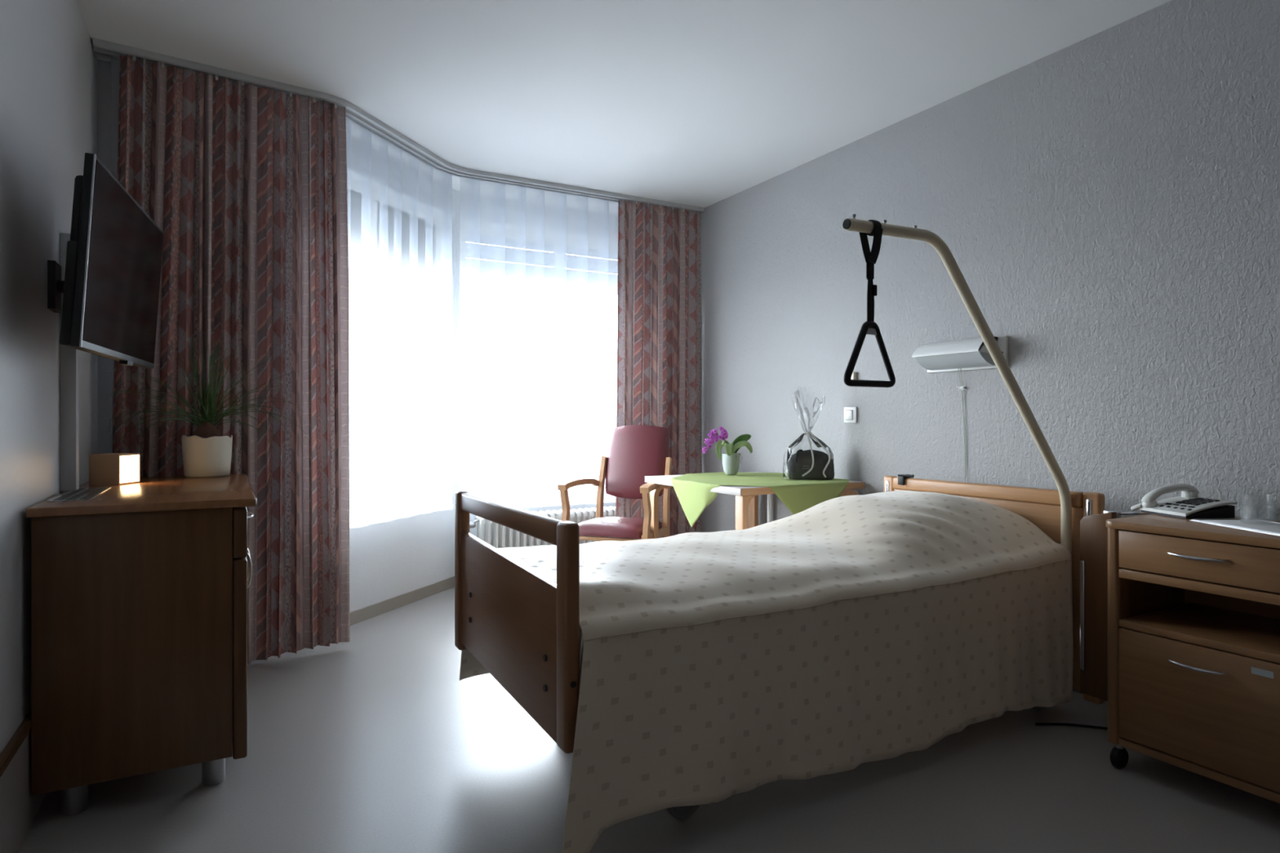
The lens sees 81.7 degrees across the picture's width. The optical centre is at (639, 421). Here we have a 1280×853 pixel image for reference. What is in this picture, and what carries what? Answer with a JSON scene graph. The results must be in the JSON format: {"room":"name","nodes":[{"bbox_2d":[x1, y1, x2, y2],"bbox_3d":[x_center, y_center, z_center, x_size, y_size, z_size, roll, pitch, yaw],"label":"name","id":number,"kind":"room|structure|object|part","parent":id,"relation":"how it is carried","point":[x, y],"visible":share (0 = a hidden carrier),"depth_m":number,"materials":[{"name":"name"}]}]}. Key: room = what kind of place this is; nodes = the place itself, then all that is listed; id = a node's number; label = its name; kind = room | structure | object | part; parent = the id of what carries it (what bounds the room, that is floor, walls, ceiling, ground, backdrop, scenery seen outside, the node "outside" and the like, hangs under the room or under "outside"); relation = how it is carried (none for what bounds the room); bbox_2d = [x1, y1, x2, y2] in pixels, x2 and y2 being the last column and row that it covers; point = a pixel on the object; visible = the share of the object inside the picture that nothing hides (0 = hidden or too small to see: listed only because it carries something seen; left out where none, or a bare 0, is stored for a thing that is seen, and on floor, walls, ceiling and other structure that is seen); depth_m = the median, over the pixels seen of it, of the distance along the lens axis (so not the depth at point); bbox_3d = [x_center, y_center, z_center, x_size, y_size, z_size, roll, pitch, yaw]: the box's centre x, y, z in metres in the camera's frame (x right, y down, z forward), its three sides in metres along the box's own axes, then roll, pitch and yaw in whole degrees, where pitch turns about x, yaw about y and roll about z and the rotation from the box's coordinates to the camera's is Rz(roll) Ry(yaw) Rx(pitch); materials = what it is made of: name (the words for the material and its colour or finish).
{"room":"care facility","nodes":[
{"label":"care facility","id":0,"kind":"room"},
{"bbox_2d":[0,0,97,754],"bbox_3d":[-0.946,-0.225,0.501,0.200,2.690,6.600,0,0,-29],"label":"wall","id":1,"kind":"structure","parent":0,"point":[49,64],"depth_m":2.08,"materials":[{"name":"grey paint"}]},
{"bbox_2d":[0,709,31,777],"bbox_3d":[-0.832,0.827,0.525,0.022,0.023,6.130,0,0,-29],"label":"trim","id":2,"kind":"structure","parent":1,"relation":"attached to","point":[16,740],"depth_m":1.88,"materials":[{"name":"brown wood"}]},
{"bbox_2d":[0,729,46,852],"bbox_3d":[-0.836,0.979,0.523,0.014,0.282,6.130,0,0,-29],"label":"baseboard","id":3,"kind":"structure","parent":1,"relation":"attached to","point":[19,809],"depth_m":1.90,"materials":[{"name":"grey"}]},
{"bbox_2d":[59,232,79,491],"bbox_3d":[-1.930,-0.198,2.503,0.045,0.864,0.055,0,0,-29],"label":"duct","id":4,"kind":"object","parent":1,"relation":"attached to","point":[68,357],"visible":0.77,"depth_m":2.48,"materials":[{"name":"grey"}]},
{"bbox_2d":[47,152,163,368],"bbox_3d":[-1.690,-0.435,2.254,0.261,0.512,0.860,0,0,-23],"label":"television","id":5,"kind":"object","parent":1,"relation":"attached to","point":[110,286],"visible":1,"depth_m":2.11,"materials":[{"name":"black plastic"}]},
{"bbox_2d":[97,59,119,453],"bbox_3d":[-2.125,-0.225,3.480,0.660,2.690,0.250,0,0,-29],"label":"wall","id":6,"kind":"structure","parent":0,"point":[108,71],"depth_m":3.23,"materials":[{"name":"white paint"}]},
{"bbox_2d":[346,133,455,612],"bbox_3d":[-1.618,-0.225,4.318,0.220,2.690,1.587,0,0,19],"label":"wall","id":7,"kind":"structure","parent":0,"point":[394,554],"depth_m":4.56,"materials":[{"name":"white paint"}]},
{"bbox_2d":[346,174,444,520],"bbox_3d":[-1.619,-0.410,4.357,0.108,1.940,1.460,0,0,19],"label":"window","id":8,"kind":"structure","parent":7,"relation":"in","point":[397,246],"depth_m":4.57,"materials":[{"name":"glass"}]},
{"bbox_3d":[-1.714,-0.410,4.014,0.004,1.820,0.630,0,0,19],"label":"pane","id":9,"kind":"part","parent":8,"relation":"part of","materials":[{"name":"clear glass"}]},
{"bbox_3d":[-1.480,-0.410,4.684,0.004,1.820,0.630,0,0,19],"label":"pane","id":10,"kind":"part","parent":8,"relation":"part of","materials":[{"name":"clear glass"}]},
{"bbox_2d":[349,576,454,626],"bbox_3d":[-1.509,1.085,4.280,0.012,0.070,1.587,0,0,19],"label":"baseboard","id":11,"kind":"structure","parent":7,"relation":"attached to","point":[359,615],"depth_m":4.45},
{"bbox_2d":[455,190,617,536],"bbox_3d":[-0.561,-0.225,5.545,1.710,2.690,0.220,0,0,-29],"label":"wall","id":12,"kind":"structure","parent":0,"point":[470,207],"depth_m":5.28,"materials":[{"name":"white paint"}]},
{"bbox_2d":[460,222,617,500],"bbox_3d":[-0.691,-0.410,5.492,1.370,1.940,0.115,0,0,-29],"label":"window","id":13,"kind":"structure","parent":12,"relation":"in","point":[557,277],"depth_m":5.46,"materials":[{"name":"white plastic"}]},
{"bbox_3d":[-0.931,-0.410,5.326,0.670,1.820,0.004,0,0,-29],"label":"pane","id":14,"kind":"part","parent":13,"relation":"part of","materials":[{"name":"clear glass"}]},
{"bbox_2d":[466,233,617,294],"bbox_3d":[-0.713,-1.187,5.530,1.370,0.384,0.013,0,0,-29],"label":"roller shutter","id":15,"kind":"object","parent":13,"relation":"attached to","point":[482,270],"depth_m":5.48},
{"bbox_2d":[469,506,615,548],"bbox_3d":[-0.491,0.874,5.263,1.510,0.492,0.144,0,0,-29],"label":"radiator","id":16,"kind":"object","parent":12,"relation":"attached to","point":[497,535],"visible":0.17,"depth_m":5.05,"materials":[{"name":"white metal"}]},
{"bbox_2d":[76,0,1171,215],"bbox_3d":[0.424,-1.645,1.901,3.960,0.150,7.700,0,0,-29],"label":"ceiling","id":17,"kind":"structure","parent":0,"point":[697,103],"depth_m":3.25,"materials":[{"name":"white paint"}]},
{"bbox_2d":[93,37,704,212],"bbox_3d":[-1.023,-1.557,4.403,3.658,0.026,0.580,0,0,-44],"label":"rail","id":18,"kind":"object","parent":17,"relation":"attached to","point":[355,115],"visible":0.8,"depth_m":3.96,"materials":[{"name":"grey metal"}]},
{"bbox_2d":[112,54,350,664],"bbox_3d":[-1.821,-0.226,3.360,0.968,2.660,0.102,0,0,-36],"label":"drape","id":19,"kind":"object","parent":18,"relation":"hanging from","point":[245,185],"visible":0.71,"depth_m":3.41,"materials":[{"name":"red fabric"}]},
{"bbox_2d":[615,199,702,539],"bbox_3d":[0.141,-0.232,5.297,0.706,2.648,0.090,0,0,-27],"label":"drape","id":20,"kind":"object","parent":18,"relation":"hanging from","point":[660,336],"visible":0.68,"depth_m":5.30,"materials":[{"name":"red fabric"}]},
{"bbox_2d":[18,586,1279,852],"bbox_3d":[0.424,1.195,1.901,3.960,0.150,7.700,0,0,-29],"label":"floor","id":21,"kind":"structure","parent":0,"point":[373,742],"depth_m":2.25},
{"bbox_2d":[26,474,256,815],"bbox_3d":[-1.704,0.676,2.647,0.555,0.888,1.185,0,0,-29],"label":"dresser","id":22,"kind":"object","parent":21,"relation":"on","point":[139,590],"visible":0.98,"depth_m":2.14,"materials":[{"name":"brown wood"}]},
{"bbox_3d":[-1.628,1.071,2.131,0.068,0.098,0.068,0,0,-29],"label":"leg","id":23,"kind":"part","parent":22,"relation":"part of","materials":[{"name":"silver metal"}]},
{"bbox_2d":[46,487,111,502],"bbox_3d":[-1.798,0.234,2.385,0.102,0.002,0.480,0,0,-29],"label":"vent grille","id":24,"kind":"object","parent":22,"relation":"attached to","point":[91,493],"depth_m":2.33,"materials":[{"name":"grey metal"}]},
{"bbox_2d":[88,453,140,484],"bbox_3d":[-1.968,0.178,2.775,0.112,0.112,0.112,0,0,2],"label":"lamp","id":25,"kind":"object","parent":22,"relation":"on","point":[108,468],"visible":1,"depth_m":2.72,"materials":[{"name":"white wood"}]},
{"bbox_2d":[106,340,304,477],"bbox_3d":[-1.797,-0.066,3.120,0.721,0.601,0.277,0,0,-29],"label":"potted palm","id":26,"kind":"object","parent":22,"relation":"on","point":[207,453],"visible":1,"depth_m":3.11,"materials":[{"name":"green plant"}]},
{"bbox_2d":[181,435,232,477],"bbox_3d":[-1.840,0.146,3.147,0.188,0.177,0.188,0,0,-29],"label":"pot","id":27,"kind":"object","parent":26,"relation":"attached to","point":[203,455],"depth_m":3.07,"materials":[{"name":"white ceramic"}]},
{"bbox_3d":[-1.840,0.062,3.147,0.124,0.131,0.124,0,0,-29],"label":"bulb","id":28,"kind":"part","parent":26,"relation":"part of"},
{"bbox_3d":[-1.326,1.071,2.301,0.068,0.098,0.068,0,0,-29],"label":"leg","id":29,"kind":"part","parent":22,"relation":"part of","materials":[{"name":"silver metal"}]},
{"bbox_3d":[-1.362,0.344,2.512,0.040,0.152,0.570,0,0,-29],"label":"drawer","id":30,"kind":"part","parent":22,"relation":"part of","materials":[{"name":"brown wood"}]},
{"bbox_3d":[-1.362,0.730,2.512,0.040,0.610,0.570,0,0,-29],"label":"door","id":31,"kind":"part","parent":22,"relation":"part of","materials":[{"name":"brown wood"}]},
{"bbox_3d":[-1.507,0.550,2.833,0.030,0.147,0.008,0,0,-29],"label":"handle","id":32,"kind":"part","parent":22,"relation":"part of","materials":[{"name":"silver metal"}]},
{"bbox_3d":[-1.446,0.550,2.723,0.030,0.147,0.008,0,0,-29],"label":"handle","id":33,"kind":"part","parent":22,"relation":"part of","materials":[{"name":"silver metal"}]},
{"bbox_3d":[-1.336,0.320,2.527,0.030,0.008,0.147,0,0,-29],"label":"handle","id":34,"kind":"part","parent":22,"relation":"part of","materials":[{"name":"silver metal"}]},
{"bbox_2d":[557,425,671,541],"bbox_3d":[-0.107,0.574,4.652,0.576,1.099,0.678,0,0,20],"label":"armchair","id":35,"kind":"object","parent":21,"relation":"on","point":[635,452],"visible":0.77,"depth_m":4.80,"materials":[{"name":"red leather"}]},
{"bbox_3d":[-0.453,0.757,4.469,0.030,0.727,0.080,0,0,20],"label":"leg","id":36,"kind":"part","parent":35,"relation":"part of","materials":[{"name":"brown wood"}]},
{"bbox_3d":[-0.380,0.398,4.661,0.054,0.068,0.509,0,0,21],"label":"armrest","id":37,"kind":"part","parent":35,"relation":"part of","materials":[{"name":"brown wood"}]},
{"bbox_3d":[-0.253,0.679,4.925,0.037,0.890,0.121,0,0,20],"label":"leg","id":38,"kind":"part","parent":35,"relation":"part of","materials":[{"name":"brown wood"}]},
{"bbox_3d":[-0.127,0.704,4.598,0.490,0.032,0.480,0,0,20],"label":"seat rail","id":39,"kind":"part","parent":35,"relation":"part of","materials":[{"name":"brown wood"}]},
{"bbox_3d":[-0.132,0.650,4.584,0.450,0.083,0.470,0,0,20],"label":"seat","id":40,"kind":"part","parent":35,"relation":"part of","materials":[{"name":"red leather"}]},
{"bbox_3d":[-0.025,0.266,4.877,0.420,0.482,0.198,0,0,20],"label":"backrest","id":41,"kind":"part","parent":35,"relation":"part of","materials":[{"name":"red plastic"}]},
{"bbox_3d":[0.039,0.757,4.289,0.030,0.727,0.080,0,0,20],"label":"leg","id":42,"kind":"part","parent":35,"relation":"part of","materials":[{"name":"brown wood"}]},
{"bbox_3d":[0.097,0.690,4.513,0.018,0.055,0.496,0,0,19],"label":"rail","id":43,"kind":"part","parent":35,"relation":"part of","materials":[{"name":"brown wood"}]},
{"bbox_3d":[0.107,0.398,4.483,0.054,0.068,0.509,0,0,19],"label":"armrest","id":44,"kind":"part","parent":35,"relation":"part of","materials":[{"name":"brown wood"}]},
{"bbox_3d":[0.180,0.679,4.766,0.037,0.890,0.121,0,0,20],"label":"leg","id":45,"kind":"part","parent":35,"relation":"part of","materials":[{"name":"brown wood"}]},
{"bbox_2d":[644,471,864,538],"bbox_3d":[0.629,0.726,4.258,0.845,0.788,0.952,0,0,-29],"label":"side table","id":46,"kind":"object","parent":21,"relation":"on","point":[745,496],"visible":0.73,"depth_m":4.01,"materials":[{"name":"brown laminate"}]},
{"bbox_3d":[0.162,0.745,4.506,0.216,0.750,0.062,0,0,-29],"label":"leg","id":47,"kind":"part","parent":46,"relation":"part of","materials":[{"name":"brown wood"}]},
{"bbox_3d":[0.528,0.745,3.691,0.086,0.751,0.062,0,0,-29],"label":"leg","id":48,"kind":"part","parent":46,"relation":"part of","materials":[{"name":"brown wood"}]},
{"bbox_3d":[0.660,0.745,4.785,0.216,0.750,0.062,0,0,-29],"label":"leg","id":49,"kind":"part","parent":46,"relation":"part of","materials":[{"name":"brown wood"}]},
{"bbox_2d":[670,471,848,527],"bbox_3d":[0.627,0.477,4.251,0.870,0.303,0.984,0,0,-29],"label":"tablecloth","id":50,"kind":"object","parent":46,"relation":"on","point":[693,492],"visible":0.88,"depth_m":3.95,"materials":[{"name":"green fabric"}]},
{"bbox_2d":[702,426,752,475],"bbox_3d":[0.526,0.176,4.475,0.303,0.296,0.120,0,0,-3],"label":"potted orchid","id":51,"kind":"object","parent":50,"relation":"on","point":[731,459],"visible":1,"depth_m":4.46,"materials":[{"name":"purple"}]},
{"bbox_3d":[0.551,0.261,4.484,0.106,0.128,0.106,0,0,-29],"label":"pot","id":52,"kind":"part","parent":51,"relation":"part of","materials":[{"name":"grey ceramic"}]},
{"bbox_2d":[782,387,834,479],"bbox_3d":[0.943,0.059,4.149,0.288,0.528,0.145,0,0,-1],"label":"gift bag","id":53,"kind":"object","parent":50,"relation":"on","point":[811,464],"visible":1,"depth_m":4.12,"materials":[{"name":"black plastic"}]},
{"bbox_3d":[1.096,0.745,4.009,0.216,0.750,0.062,0,0,-29],"label":"leg","id":54,"kind":"part","parent":46,"relation":"part of","materials":[{"name":"brown wood"}]},
{"bbox_2d":[454,213,1152,819],"bbox_3d":[0.590,0.239,2.652,2.184,1.762,1.256,0,0,-29],"label":"bed","id":55,"kind":"object","parent":21,"relation":"on","point":[522,625],"depth_m":2.37,"materials":[{"name":"brown wood"}]},
{"bbox_3d":[-0.636,0.531,2.647,0.042,0.563,0.064,0,0,-29],"label":"foot post","id":56,"kind":"part","parent":55,"relation":"part of","materials":[{"name":"red wood"}]},
{"bbox_3d":[-0.408,0.603,2.239,0.024,0.421,0.876,0,0,-29],"label":"foot panel","id":57,"kind":"part","parent":55,"relation":"part of","materials":[{"name":"red wood"}]},
{"bbox_3d":[-0.407,0.284,2.239,0.034,0.061,0.876,0,0,-29],"label":"foot rail","id":58,"kind":"part","parent":55,"relation":"part of","materials":[{"name":"red wood"}]},
{"bbox_3d":[-0.178,0.531,1.832,0.042,0.563,0.063,0,0,-29],"label":"foot post","id":59,"kind":"part","parent":55,"relation":"part of","materials":[{"name":"red wood"}]},
{"bbox_3d":[0.513,0.655,2.742,2.000,0.190,0.840,0,0,-29],"label":"mattress","id":60,"kind":"part","parent":55,"relation":"part of","materials":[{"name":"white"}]},
{"bbox_2d":[459,490,1073,852],"bbox_3d":[0.474,0.700,2.711,2.119,0.807,1.050,0,0,-29],"label":"bedspread","id":61,"kind":"object","parent":55,"relation":"on","point":[842,633],"visible":0.94,"depth_m":2.25,"materials":[{"name":"beige fabric"}]},
{"bbox_3d":[0.725,-0.371,2.327,0.219,0.526,0.050,0,0,-29],"label":"trapeze handle","id":62,"kind":"part","parent":55,"relation":"part of","materials":[{"name":"black plastic"}]},
{"bbox_3d":[0.725,-0.282,2.328,0.050,0.020,0.012,0,0,-29],"label":"strap plate","id":63,"kind":"part","parent":55,"relation":"part of","materials":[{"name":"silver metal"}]},
{"bbox_3d":[1.215,0.357,3.636,0.003,0.125,0.018,0,0,-29],"label":"slot plate","id":64,"kind":"part","parent":55,"relation":"part of","materials":[{"name":"silver metal"}]},
{"bbox_3d":[1.237,0.665,3.644,0.045,0.790,0.065,0,0,-29],"label":"head post","id":65,"kind":"part","parent":55,"relation":"part of","materials":[{"name":"brown wood"}]},
{"bbox_2d":[897,474,914,484],"bbox_3d":[1.287,0.279,3.538,0.068,0.053,0.090,0,0,-29],"label":"clip","id":66,"kind":"object","parent":55,"relation":"attached to","point":[901,477],"visible":1,"depth_m":3.54,"materials":[{"name":"black plastic"}]},
{"bbox_3d":[1.472,0.680,3.218,0.027,0.700,0.908,0,0,-29],"label":"head panel","id":67,"kind":"part","parent":55,"relation":"part of","materials":[{"name":"brown wood"}]},
{"bbox_3d":[1.470,0.301,3.217,0.048,0.058,0.908,0,0,-29],"label":"head rail","id":68,"kind":"part","parent":55,"relation":"part of","materials":[{"name":"brown wood"}]},
{"bbox_3d":[1.691,0.357,2.787,0.003,0.125,0.018,0,0,-29],"label":"slot plate","id":69,"kind":"part","parent":55,"relation":"part of","materials":[{"name":"silver metal"}]},
{"bbox_3d":[1.714,0.665,2.795,0.045,0.790,0.067,0,0,-29],"label":"head post","id":70,"kind":"part","parent":55,"relation":"part of","materials":[{"name":"brown wood"}]},
{"bbox_3d":[1.692,0.675,2.736,0.030,0.690,0.115,0,0,-29],"label":"plate","id":71,"kind":"part","parent":55,"relation":"part of","materials":[{"name":"brown wood"}]},
{"bbox_2d":[1035,723,1107,729],"bbox_3d":[1.698,1.114,2.710,0.450,0.009,0.204,0,0,-21],"label":"power cable","id":72,"kind":"object","parent":21,"relation":"on","point":[1036,724],"visible":0.43,"depth_m":2.71,"materials":[{"name":"black plastic"}]},
{"bbox_2d":[1106,514,1279,804],"bbox_3d":[1.840,0.720,2.267,0.511,0.800,0.568,0,0,-29],"label":"bedside cabinet","id":73,"kind":"object","parent":21,"relation":"on","point":[1193,607],"visible":0.98,"depth_m":2.21,"materials":[{"name":"brown wood"}]},
{"bbox_3d":[1.548,1.048,2.391,0.024,0.024,0.024,0,0,-29],"label":"castor stem","id":74,"kind":"part","parent":73,"relation":"part of","materials":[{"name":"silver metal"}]},
{"bbox_3d":[1.724,0.691,2.496,0.470,0.693,0.038,0,0,-29],"label":"panel","id":75,"kind":"part","parent":73,"relation":"part of","materials":[{"name":"brown wood"}]},
{"bbox_2d":[1130,484,1237,519],"bbox_3d":[1.859,0.269,2.535,0.211,0.100,0.222,0,0,-7],"label":"telephone","id":76,"kind":"object","parent":73,"relation":"on","point":[1188,505],"visible":1,"depth_m":2.51,"materials":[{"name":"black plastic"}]},
{"bbox_3d":[1.753,0.302,2.609,0.020,0.034,0.048,0,0,-7],"label":"coiled cord","id":77,"kind":"part","parent":76,"relation":"part of","materials":[{"name":"white plastic"}]},
{"bbox_3d":[1.622,0.399,2.166,0.032,0.012,0.154,0,0,-29],"label":"handle","id":78,"kind":"part","parent":73,"relation":"part of","materials":[{"name":"silver metal"}]},
{"bbox_3d":[1.623,0.721,2.164,0.032,0.012,0.154,0,0,-29],"label":"handle","id":79,"kind":"part","parent":73,"relation":"part of","materials":[{"name":"silver metal"}]},
{"bbox_2d":[1119,602,1279,663],"bbox_3d":[1.844,0.645,2.269,0.453,0.023,0.476,0,0,-29],"label":"shelf","id":80,"kind":"object","parent":73,"relation":"attached to","point":[1248,632],"depth_m":2.28,"materials":[{"name":"brown wood"}]},
{"bbox_2d":[1119,568,1279,605],"bbox_3d":[1.844,0.486,2.269,0.453,0.028,0.476,0,0,-29],"label":"shelf","id":81,"kind":"object","parent":73,"relation":"attached to","point":[1228,588],"depth_m":2.16,"materials":[{"name":"brown wood"}]},
{"bbox_3d":[1.652,0.407,2.161,0.019,0.117,0.472,0,0,-29],"label":"drawer","id":82,"kind":"part","parent":73,"relation":"part of","materials":[{"name":"brown wood"}]},
{"bbox_3d":[1.652,0.834,2.161,0.019,0.345,0.472,0,0,-29],"label":"door","id":83,"kind":"part","parent":73,"relation":"part of","materials":[{"name":"brown wood"}]},
{"bbox_3d":[2.048,0.682,2.383,0.015,0.676,0.514,0,0,-29],"label":"panel","id":84,"kind":"part","parent":73,"relation":"part of","materials":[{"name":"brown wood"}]},
{"bbox_2d":[1190,518,1279,536],"bbox_3d":[1.866,0.316,2.192,0.203,0.007,0.363,0,0,-2],"label":"tray","id":85,"kind":"object","parent":73,"relation":"on","point":[1198,520],"visible":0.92,"depth_m":2.26,"materials":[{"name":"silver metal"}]},
{"bbox_2d":[1201,520,1279,533],"bbox_3d":[1.864,0.314,2.182,0.175,0.004,0.310,0,0,-2],"label":"napkin","id":86,"kind":"object","parent":85,"relation":"on","point":[1263,526],"visible":1,"depth_m":2.23,"materials":[{"name":"grey paper"}]},
{"bbox_2d":[700,0,1279,532],"bbox_3d":[2.063,-0.225,2.821,0.200,2.690,7.700,0,0,-29],"label":"wall","id":87,"kind":"structure","parent":0,"point":[1107,202],"depth_m":3.16,"materials":[{"name":"white paint"}]},
{"bbox_2d":[767,493,773,522],"bbox_3d":[0.839,0.748,4.748,0.048,0.745,0.036,0,0,-29],"label":"pipe","id":88,"kind":"object","parent":87,"relation":"attached to","point":[770,497],"visible":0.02,"depth_m":4.73,"materials":[{"name":"white plastic"}]},
{"bbox_2d":[844,406,857,422],"bbox_3d":[1.183,-0.035,4.168,0.016,0.090,0.094,0,0,-29],"label":"light switch","id":89,"kind":"object","parent":87,"relation":"attached to","point":[850,413],"visible":1,"depth_m":4.16,"materials":[{"name":"white plastic"}]},
{"bbox_2d":[850,372,856,379],"bbox_3d":[1.192,-0.236,4.142,0.026,0.077,0.033,0,0,-29],"label":"holder","id":90,"kind":"object","parent":87,"relation":"attached to","point":[854,374],"visible":0.23,"depth_m":4.13,"materials":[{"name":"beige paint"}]},
{"bbox_2d":[911,335,1008,474],"bbox_3d":[1.488,-0.057,3.484,0.154,0.657,0.430,0,0,-29],"label":"wall lamp","id":91,"kind":"object","parent":87,"relation":"attached to","point":[971,353],"visible":0.83,"depth_m":3.44,"materials":[{"name":"white plastic"}]},
{"bbox_2d":[911,336,997,357],"bbox_3d":[1.476,-0.342,3.486,0.137,0.083,0.365,0,0,-29],"label":"hood","id":92,"kind":"object","parent":91,"relation":"attached to","point":[971,348],"depth_m":3.43,"materials":[{"name":"white plastic"}]},
{"bbox_2d":[914,351,995,370],"bbox_3d":[1.481,-0.293,3.489,0.126,0.083,0.353,0,0,-29],"label":"diffuser","id":93,"kind":"object","parent":91,"relation":"attached to","point":[929,360],"depth_m":3.46,"materials":[{"name":"grey plastic"}]},
{"bbox_3d":[1.534,0.008,3.528,0.021,0.527,0.030,0,0,-29],"label":"pull cord","id":94,"kind":"part","parent":91,"relation":"part of","materials":[{"name":"white plastic"}]},
{"bbox_3d":[1.547,-0.314,3.517,0.018,0.143,0.430,0,0,-29],"label":"plate","id":95,"kind":"part","parent":91,"relation":"part of","materials":[{"name":"white plastic"}]},
{"bbox_2d":[957,385,966,391],"bbox_3d":[1.540,-0.157,3.533,0.016,0.025,0.056,0,0,-29],"label":"hook","id":96,"kind":"object","parent":87,"relation":"attached to","point":[962,388],"visible":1,"depth_m":3.53,"materials":[{"name":"white plastic"}]},
{"bbox_2d":[1072,688,1107,702],"bbox_3d":[2.000,1.085,2.717,0.012,0.070,7.180,0,0,-29],"label":"baseboard","id":97,"kind":"structure","parent":87,"relation":"attached to","point":[1073,690],"depth_m":3.05,"materials":[{"name":"brown wood"}]}
]}

